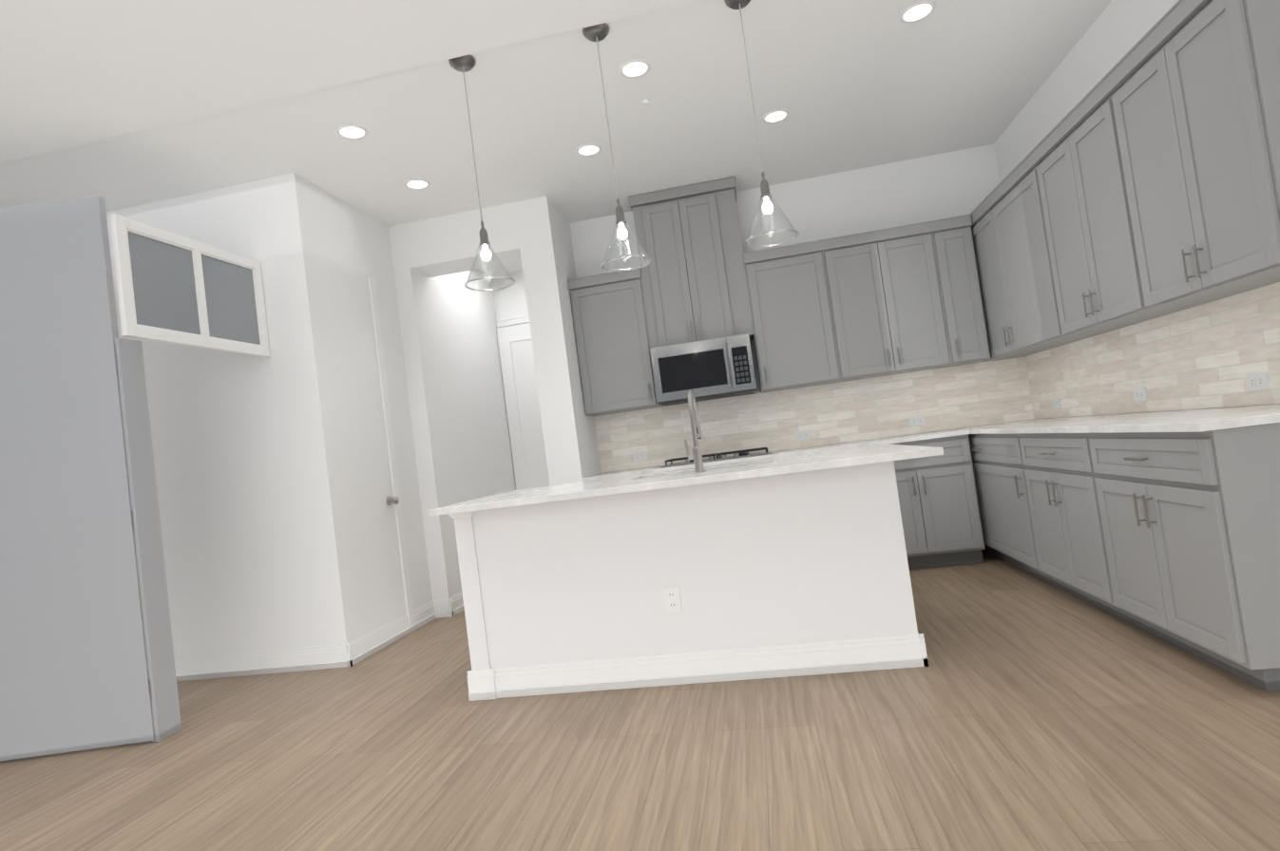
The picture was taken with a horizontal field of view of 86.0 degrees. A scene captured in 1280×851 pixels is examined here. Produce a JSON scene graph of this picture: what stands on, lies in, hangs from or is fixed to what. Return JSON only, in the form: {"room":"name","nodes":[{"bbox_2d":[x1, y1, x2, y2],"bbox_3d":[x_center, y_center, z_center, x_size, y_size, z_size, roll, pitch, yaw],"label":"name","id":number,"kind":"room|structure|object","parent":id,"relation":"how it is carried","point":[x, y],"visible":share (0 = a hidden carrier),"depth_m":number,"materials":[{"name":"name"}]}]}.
{"room":"kitchen","nodes":[
{"label":"kitchen","id":0,"kind":"room"},
{"bbox_2d":[388,223,515,600],"bbox_3d":[-1.548,-0.036,6.254,0.137,3.055,1.930,-8,-2,9],"label":"wall","id":1,"kind":"structure","parent":0,"point":[455,391],"depth_m":5.70,"materials":[{"name":"white paint"}]},
{"bbox_2d":[444,592,464,617],"bbox_3d":[-1.296,1.399,6.104,0.021,0.135,1.801,-8,-2,9],"label":"baseboard","id":2,"kind":"structure","parent":1,"relation":"attached to","point":[453,605],"depth_m":5.28,"materials":[{"name":"white wood"}]},
{"bbox_2d":[404,202,521,277],"bbox_3d":[-1.344,-1.455,5.426,0.900,0.355,0.320,-8,-2,9],"label":"wall","id":3,"kind":"structure","parent":0,"point":[444,245],"depth_m":5.28,"materials":[{"name":"white paint"}]},
{"bbox_2d":[491,270,528,328],"bbox_3d":[-0.556,-0.137,6.994,1.595,3.055,0.150,-8,-2,9],"label":"wall","id":4,"kind":"structure","parent":0,"point":[510,301],"depth_m":7.06,"materials":[{"name":"white paint"}]},
{"bbox_2d":[496,314,549,490],"bbox_3d":[-0.887,0.139,6.912,0.886,2.587,0.103,-8,-2,9],"label":"hall door","id":5,"kind":"structure","parent":4,"relation":"in","point":[523,409],"depth_m":6.99,"materials":[{"name":"white wood"}]},
{"bbox_2d":[0,0,1111,275],"bbox_3d":[-1.678,-1.739,2.541,8.150,0.116,9.350,-8,-2,9],"label":"ceiling","id":6,"kind":"structure","parent":0,"point":[853,84],"depth_m":3.71,"materials":[{"name":"white paint"}]},
{"bbox_2d":[336,124,367,139],"bbox_3d":[-1.620,-1.651,3.863,0.166,0.008,0.166,-8,-2,9],"label":"recessed light","id":7,"kind":"object","parent":6,"relation":"in","point":[352,131],"visible":1,"depth_m":3.86,"materials":[{"name":"white"}]},
{"bbox_2d":[404,178,430,190],"bbox_3d":[-1.509,-1.637,4.655,0.166,0.008,0.166,-8,-2,9],"label":"recessed light","id":8,"kind":"object","parent":6,"relation":"in","point":[417,183],"visible":1,"depth_m":4.65,"materials":[{"name":"white plastic"}]},
{"bbox_2d":[448,54,515,291],"bbox_3d":[-0.792,-1.224,3.315,0.239,1.107,0.239,-8,-2,9],"label":"pendant light","id":9,"kind":"object","parent":6,"relation":"hanging from","point":[464,64],"visible":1,"depth_m":3.30,"materials":[{"name":"clear glass"}]},
{"bbox_2d":[575,143,601,155],"bbox_3d":[-0.334,-1.796,4.474,0.166,0.008,0.166,-8,-2,9],"label":"recessed light","id":10,"kind":"object","parent":6,"relation":"in","point":[590,149],"visible":1,"depth_m":4.47,"materials":[{"name":"white"}]},
{"bbox_2d":[582,22,651,271],"bbox_3d":[-0.136,-1.305,3.208,0.239,1.123,0.239,-8,-2,9],"label":"pendant light","id":11,"kind":"object","parent":6,"relation":"hanging from","point":[597,33],"visible":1,"depth_m":3.20,"materials":[{"name":"clear glass"}]},
{"bbox_2d":[619,58,650,77],"bbox_3d":[-0.027,-1.868,3.594,0.166,0.008,0.166,-8,-2,9],"label":"recessed light","id":12,"kind":"object","parent":6,"relation":"in","point":[636,68],"visible":1,"depth_m":3.59,"materials":[{"name":"white plastic"}]},
{"bbox_2d":[642,98,649,105],"bbox_3d":[0.037,-1.859,3.948,0.044,0.016,0.044,-8,-2,9],"label":"ceiling sensor","id":13,"kind":"object","parent":6,"relation":"attached to","point":[646,102],"visible":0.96,"depth_m":3.94,"materials":[{"name":"white plastic"}]},
{"bbox_2d":[724,0,799,248],"bbox_3d":[0.520,-1.392,3.101,0.239,1.127,0.239,-8,-2,9],"label":"pendant light","id":14,"kind":"object","parent":6,"relation":"hanging from","point":[766,195],"visible":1,"depth_m":3.09,"materials":[{"name":"clear glass"}]},
{"bbox_2d":[763,109,788,123],"bbox_3d":[0.860,-1.955,4.341,0.166,0.008,0.166,-8,-2,9],"label":"recessed light","id":15,"kind":"object","parent":6,"relation":"in","point":[775,116],"visible":1,"depth_m":4.34,"materials":[{"name":"white"}]},
{"bbox_2d":[899,0,935,23],"bbox_3d":[1.381,-2.057,3.416,0.166,0.008,0.166,-8,-2,9],"label":"recessed light","id":16,"kind":"object","parent":6,"relation":"in","point":[917,11],"visible":1,"depth_m":3.41,"materials":[{"name":"white plastic"}]},
{"bbox_2d":[514,196,601,486],"bbox_3d":[-0.578,-0.191,5.453,0.255,3.055,0.660,-8,-2,9],"label":"wall","id":17,"kind":"structure","parent":0,"point":[548,272],"depth_m":5.16,"materials":[{"name":"white paint"}]},
{"bbox_2d":[0,550,1279,850],"bbox_3d":[-1.276,1.360,2.427,8.150,0.060,9.350,-8,-2,9],"label":"floor","id":18,"kind":"structure","parent":0,"point":[1024,712],"depth_m":2.39,"materials":[{"name":"brown wood"}]},
{"bbox_2d":[0,195,181,761],"bbox_3d":[-2.848,0.243,3.292,0.908,2.620,0.165,-7,-2,-4],"label":"wall","id":19,"kind":"structure","parent":18,"relation":"on","point":[86,658],"depth_m":3.26,"materials":[{"name":"grey paint"}]},
{"bbox_2d":[174,640,353,681],"bbox_3d":[-3.379,1.607,4.406,3.339,0.135,0.021,-8,-2,9],"label":"baseboard","id":20,"kind":"structure","parent":18,"relation":"on","point":[353,653],"depth_m":4.23,"materials":[{"name":"white wood"}]},
{"bbox_2d":[106,172,432,659],"bbox_3d":[-3.329,0.184,5.976,3.318,3.055,3.050,-8,-2,9],"label":"wall block","id":21,"kind":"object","parent":18,"relation":"on","point":[278,528],"visible":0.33,"depth_m":4.32,"materials":[{"name":"white paint"}]},
{"bbox_2d":[109,213,269,357],"bbox_3d":[-2.443,-0.729,3.807,0.065,0.600,0.960,-8,-2,9],"label":"window","id":22,"kind":"structure","parent":21,"relation":"attached to","point":[172,288],"depth_m":3.71,"materials":[{"name":"white"}]},
{"bbox_2d":[367,277,415,627],"bbox_3d":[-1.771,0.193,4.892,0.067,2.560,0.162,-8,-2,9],"label":"door","id":23,"kind":"structure","parent":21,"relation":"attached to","point":[395,500],"depth_m":4.93,"materials":[{"name":"white wood"}]},
{"bbox_2d":[349,599,444,665],"bbox_3d":[-1.654,1.394,4.703,0.042,0.135,1.120,-8,-2,9],"label":"baseboard","id":24,"kind":"structure","parent":21,"relation":"attached to","point":[372,642],"depth_m":4.64,"materials":[{"name":"white wood"}]},
{"bbox_2d":[451,459,929,701],"bbox_3d":[0.218,0.723,3.481,2.074,0.894,0.811,-8,-2,9],"label":"kitchen island","id":25,"kind":"object","parent":18,"relation":"on","point":[795,565],"depth_m":3.10,"materials":[{"name":"white"}]},
{"bbox_2d":[663,586,682,613],"bbox_3d":[0.147,0.790,3.109,0.072,0.115,0.008,-8,-2,9],"label":"electrical outlet plate","id":26,"kind":"object","parent":25,"relation":"attached to","point":[672,598],"depth_m":3.11,"materials":[{"name":"white plastic"}]},
{"bbox_2d":[428,444,943,516],"bbox_3d":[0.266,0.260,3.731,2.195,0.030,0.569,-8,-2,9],"label":"island countertop","id":27,"kind":"structure","parent":25,"relation":"on","point":[802,457],"depth_m":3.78,"materials":[{"name":"white stone"}]},
{"bbox_2d":[684,390,705,472],"bbox_3d":[0.269,0.026,3.479,0.083,0.412,0.252,-8,-2,9],"label":"faucet","id":28,"kind":"object","parent":27,"relation":"on","point":[696,456],"visible":1,"depth_m":3.37,"materials":[{"name":"silver metal"}]},
{"bbox_2d":[875,433,984,569],"bbox_3d":[1.949,0.558,5.029,0.814,0.890,0.630,-8,-2,9],"label":"base cabinet","id":29,"kind":"object","parent":18,"relation":"on","point":[940,511],"depth_m":4.70,"materials":[{"name":"grey wood"}]},
{"bbox_2d":[582,429,970,481],"bbox_3d":[0.956,0.228,5.184,2.718,0.030,0.656,-8,-2,9],"label":"countertop","id":30,"kind":"structure","parent":29,"relation":"on","point":[932,436],"depth_m":4.88,"materials":[{"name":"white stone"}]},
{"bbox_2d":[660,447,772,467],"bbox_3d":[0.590,0.239,5.254,0.820,0.046,0.500,-8,-2,9],"label":"cooktop","id":31,"kind":"object","parent":30,"relation":"in","point":[740,453],"visible":0.81,"depth_m":5.08,"materials":[{"name":"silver metal"}]},
{"bbox_2d":[968,435,1043,580],"bbox_3d":[2.614,0.452,4.490,0.630,0.890,1.500,-8,-2,9],"label":"base cabinet","id":32,"kind":"object","parent":18,"relation":"on","point":[1001,476],"depth_m":4.25,"materials":[{"name":"grey wood"}]},
{"bbox_2d":[1020,435,1100,609],"bbox_3d":[2.438,0.436,3.420,0.630,0.890,0.950,-8,-2,9],"label":"base cabinet","id":33,"kind":"object","parent":18,"relation":"on","point":[1051,461],"depth_m":3.48,"materials":[{"name":"grey wood"}]},
{"bbox_2d":[1073,423,1279,691],"bbox_3d":[2.311,0.424,2.646,0.630,0.890,0.898,-8,-2,9],"label":"base cabinet","id":34,"kind":"object","parent":18,"relation":"on","point":[1164,525],"depth_m":2.43,"materials":[{"name":"grey wood"}]},
{"bbox_2d":[948,404,1279,435],"bbox_3d":[2.414,-0.014,3.729,0.656,0.030,3.080,-8,-2,9],"label":"countertop","id":35,"kind":"structure","parent":34,"relation":"on","point":[1169,423],"depth_m":2.86,"materials":[{"name":"white stone"}]},
{"bbox_2d":[570,143,1034,473],"bbox_3d":[1.217,-0.419,5.572,3.500,3.055,0.150,-8,-2,9],"label":"wall","id":36,"kind":"structure","parent":0,"point":[938,186],"depth_m":5.44,"materials":[{"name":"white paint"}]},
{"bbox_2d":[567,267,663,416],"bbox_3d":[-0.191,-0.651,5.551,0.588,1.075,0.330,-8,-2,9],"label":"upper cabinet","id":37,"kind":"object","parent":36,"relation":"attached to","point":[613,334],"depth_m":5.39,"materials":[{"name":"grey wood"}]},
{"bbox_2d":[632,451,647,461],"bbox_3d":[0.000,0.254,5.671,0.115,0.072,0.008,-8,-2,9],"label":"electrical outlet plate","id":38,"kind":"object","parent":36,"relation":"attached to","point":[638,456],"depth_m":5.67,"materials":[{"name":"white plastic"}]},
{"bbox_2d":[628,176,757,348],"bbox_3d":[0.423,-1.239,5.459,0.800,1.206,0.330,-8,-2,9],"label":"upper cabinet","id":39,"kind":"object","parent":36,"relation":"attached to","point":[697,284],"depth_m":5.30,"materials":[{"name":"grey wood"}]},
{"bbox_2d":[649,333,756,406],"bbox_3d":[0.503,-0.424,5.366,0.754,0.432,0.461,-8,-2,9],"label":"microwave","id":40,"kind":"object","parent":39,"relation":"attached to","point":[713,369],"visible":1,"depth_m":5.19,"materials":[{"name":"silver metal"}]},
{"bbox_2d":[745,237,852,393],"bbox_3d":[1.202,-0.824,5.324,0.656,1.045,0.330,-8,-2,9],"label":"upper cabinet","id":41,"kind":"object","parent":36,"relation":"attached to","point":[801,340],"depth_m":5.17,"materials":[{"name":"grey wood"}]},
{"bbox_2d":[795,430,810,440],"bbox_3d":[1.297,0.078,5.460,0.115,0.072,0.008,-8,-2,9],"label":"electrical outlet plate","id":42,"kind":"object","parent":36,"relation":"attached to","point":[806,434],"depth_m":5.46,"materials":[{"name":"white plastic"}]},
{"bbox_2d":[593,356,1033,473],"bbox_3d":[1.298,-0.073,5.471,3.378,0.499,0.009,-8,-2,9],"label":"backsplash","id":43,"kind":"structure","parent":36,"relation":"attached to","point":[983,393],"depth_m":5.44,"materials":[{"name":"tile"}]},
{"bbox_2d":[833,218,966,380],"bbox_3d":[1.838,-0.911,5.221,0.924,1.045,0.330,-8,-2,9],"label":"upper cabinet","id":44,"kind":"object","parent":36,"relation":"attached to","point":[892,301],"depth_m":5.05,"materials":[{"name":"grey wood"}]},
{"bbox_2d":[908,415,925,426],"bbox_3d":[2.148,-0.037,5.322,0.115,0.072,0.008,-8,-2,9],"label":"electrical outlet plate","id":45,"kind":"object","parent":36,"relation":"attached to","point":[916,420],"depth_m":5.32,"materials":[{"name":"white plastic"}]},
{"bbox_2d":[943,214,990,364],"bbox_3d":[2.320,-0.976,5.143,0.343,1.045,0.330,-8,-2,9],"label":"upper cabinet","id":46,"kind":"object","parent":36,"relation":"attached to","point":[968,302],"depth_m":4.97,"materials":[{"name":"grey wood"}]},
{"bbox_2d":[993,0,1279,419],"bbox_3d":[2.346,-0.723,1.296,0.150,3.055,8.230,-8,-2,9],"label":"wall","id":47,"kind":"structure","parent":0,"point":[1117,31],"depth_m":3.94,"materials":[{"name":"white paint"}]},
{"bbox_2d":[969,199,1046,362],"bbox_3d":[2.628,-1.032,4.879,0.330,1.055,0.773,-8,-2,9],"label":"upper cabinet","id":48,"kind":"object","parent":47,"relation":"attached to","point":[986,273],"depth_m":4.87,"materials":[{"name":"grey wood"}]},
{"bbox_2d":[984,159,1098,353],"bbox_3d":[2.516,-1.042,4.198,0.330,1.055,0.843,-8,-2,9],"label":"upper cabinet","id":49,"kind":"object","parent":47,"relation":"attached to","point":[1014,242],"depth_m":4.32,"materials":[{"name":"grey wood"}]},
{"bbox_2d":[1051,398,1061,408],"bbox_3d":[2.896,-0.154,4.769,0.008,0.072,0.115,-8,-2,9],"label":"electrical outlet plate","id":50,"kind":"object","parent":47,"relation":"attached to","point":[1057,404],"depth_m":4.76,"materials":[{"name":"white plastic"}]},
{"bbox_2d":[1023,87,1188,342],"bbox_3d":[2.392,-1.054,3.444,0.330,1.055,0.965,-8,-2,9],"label":"upper cabinet","id":51,"kind":"object","parent":47,"relation":"attached to","point":[1071,205],"depth_m":3.52,"materials":[{"name":"grey wood"}]},
{"bbox_2d":[1132,386,1147,401],"bbox_3d":[2.727,-0.170,3.743,0.008,0.072,0.115,-8,-2,9],"label":"electrical outlet plate","id":52,"kind":"object","parent":47,"relation":"attached to","point":[1139,393],"depth_m":3.74,"materials":[{"name":"white plastic"}]},
{"bbox_2d":[1025,282,1279,419],"bbox_3d":[2.706,-0.321,3.682,0.009,0.499,3.071,-8,-2,9],"label":"backsplash","id":53,"kind":"structure","parent":47,"relation":"attached to","point":[1212,354],"depth_m":3.42,"materials":[{"name":"tile"}]},
{"bbox_2d":[1094,0,1279,315],"bbox_3d":[2.265,-1.066,2.670,0.330,1.055,0.885,-8,-2,9],"label":"upper cabinet","id":54,"kind":"object","parent":47,"relation":"attached to","point":[1139,182],"depth_m":2.59,"materials":[{"name":"grey wood"}]},
{"bbox_2d":[1245,371,1270,391],"bbox_3d":[2.583,-0.183,2.871,0.008,0.072,0.115,-8,-2,9],"label":"electrical outlet plate","id":55,"kind":"object","parent":47,"relation":"attached to","point":[1259,381],"depth_m":2.86,"materials":[{"name":"white plastic"}]}
]}

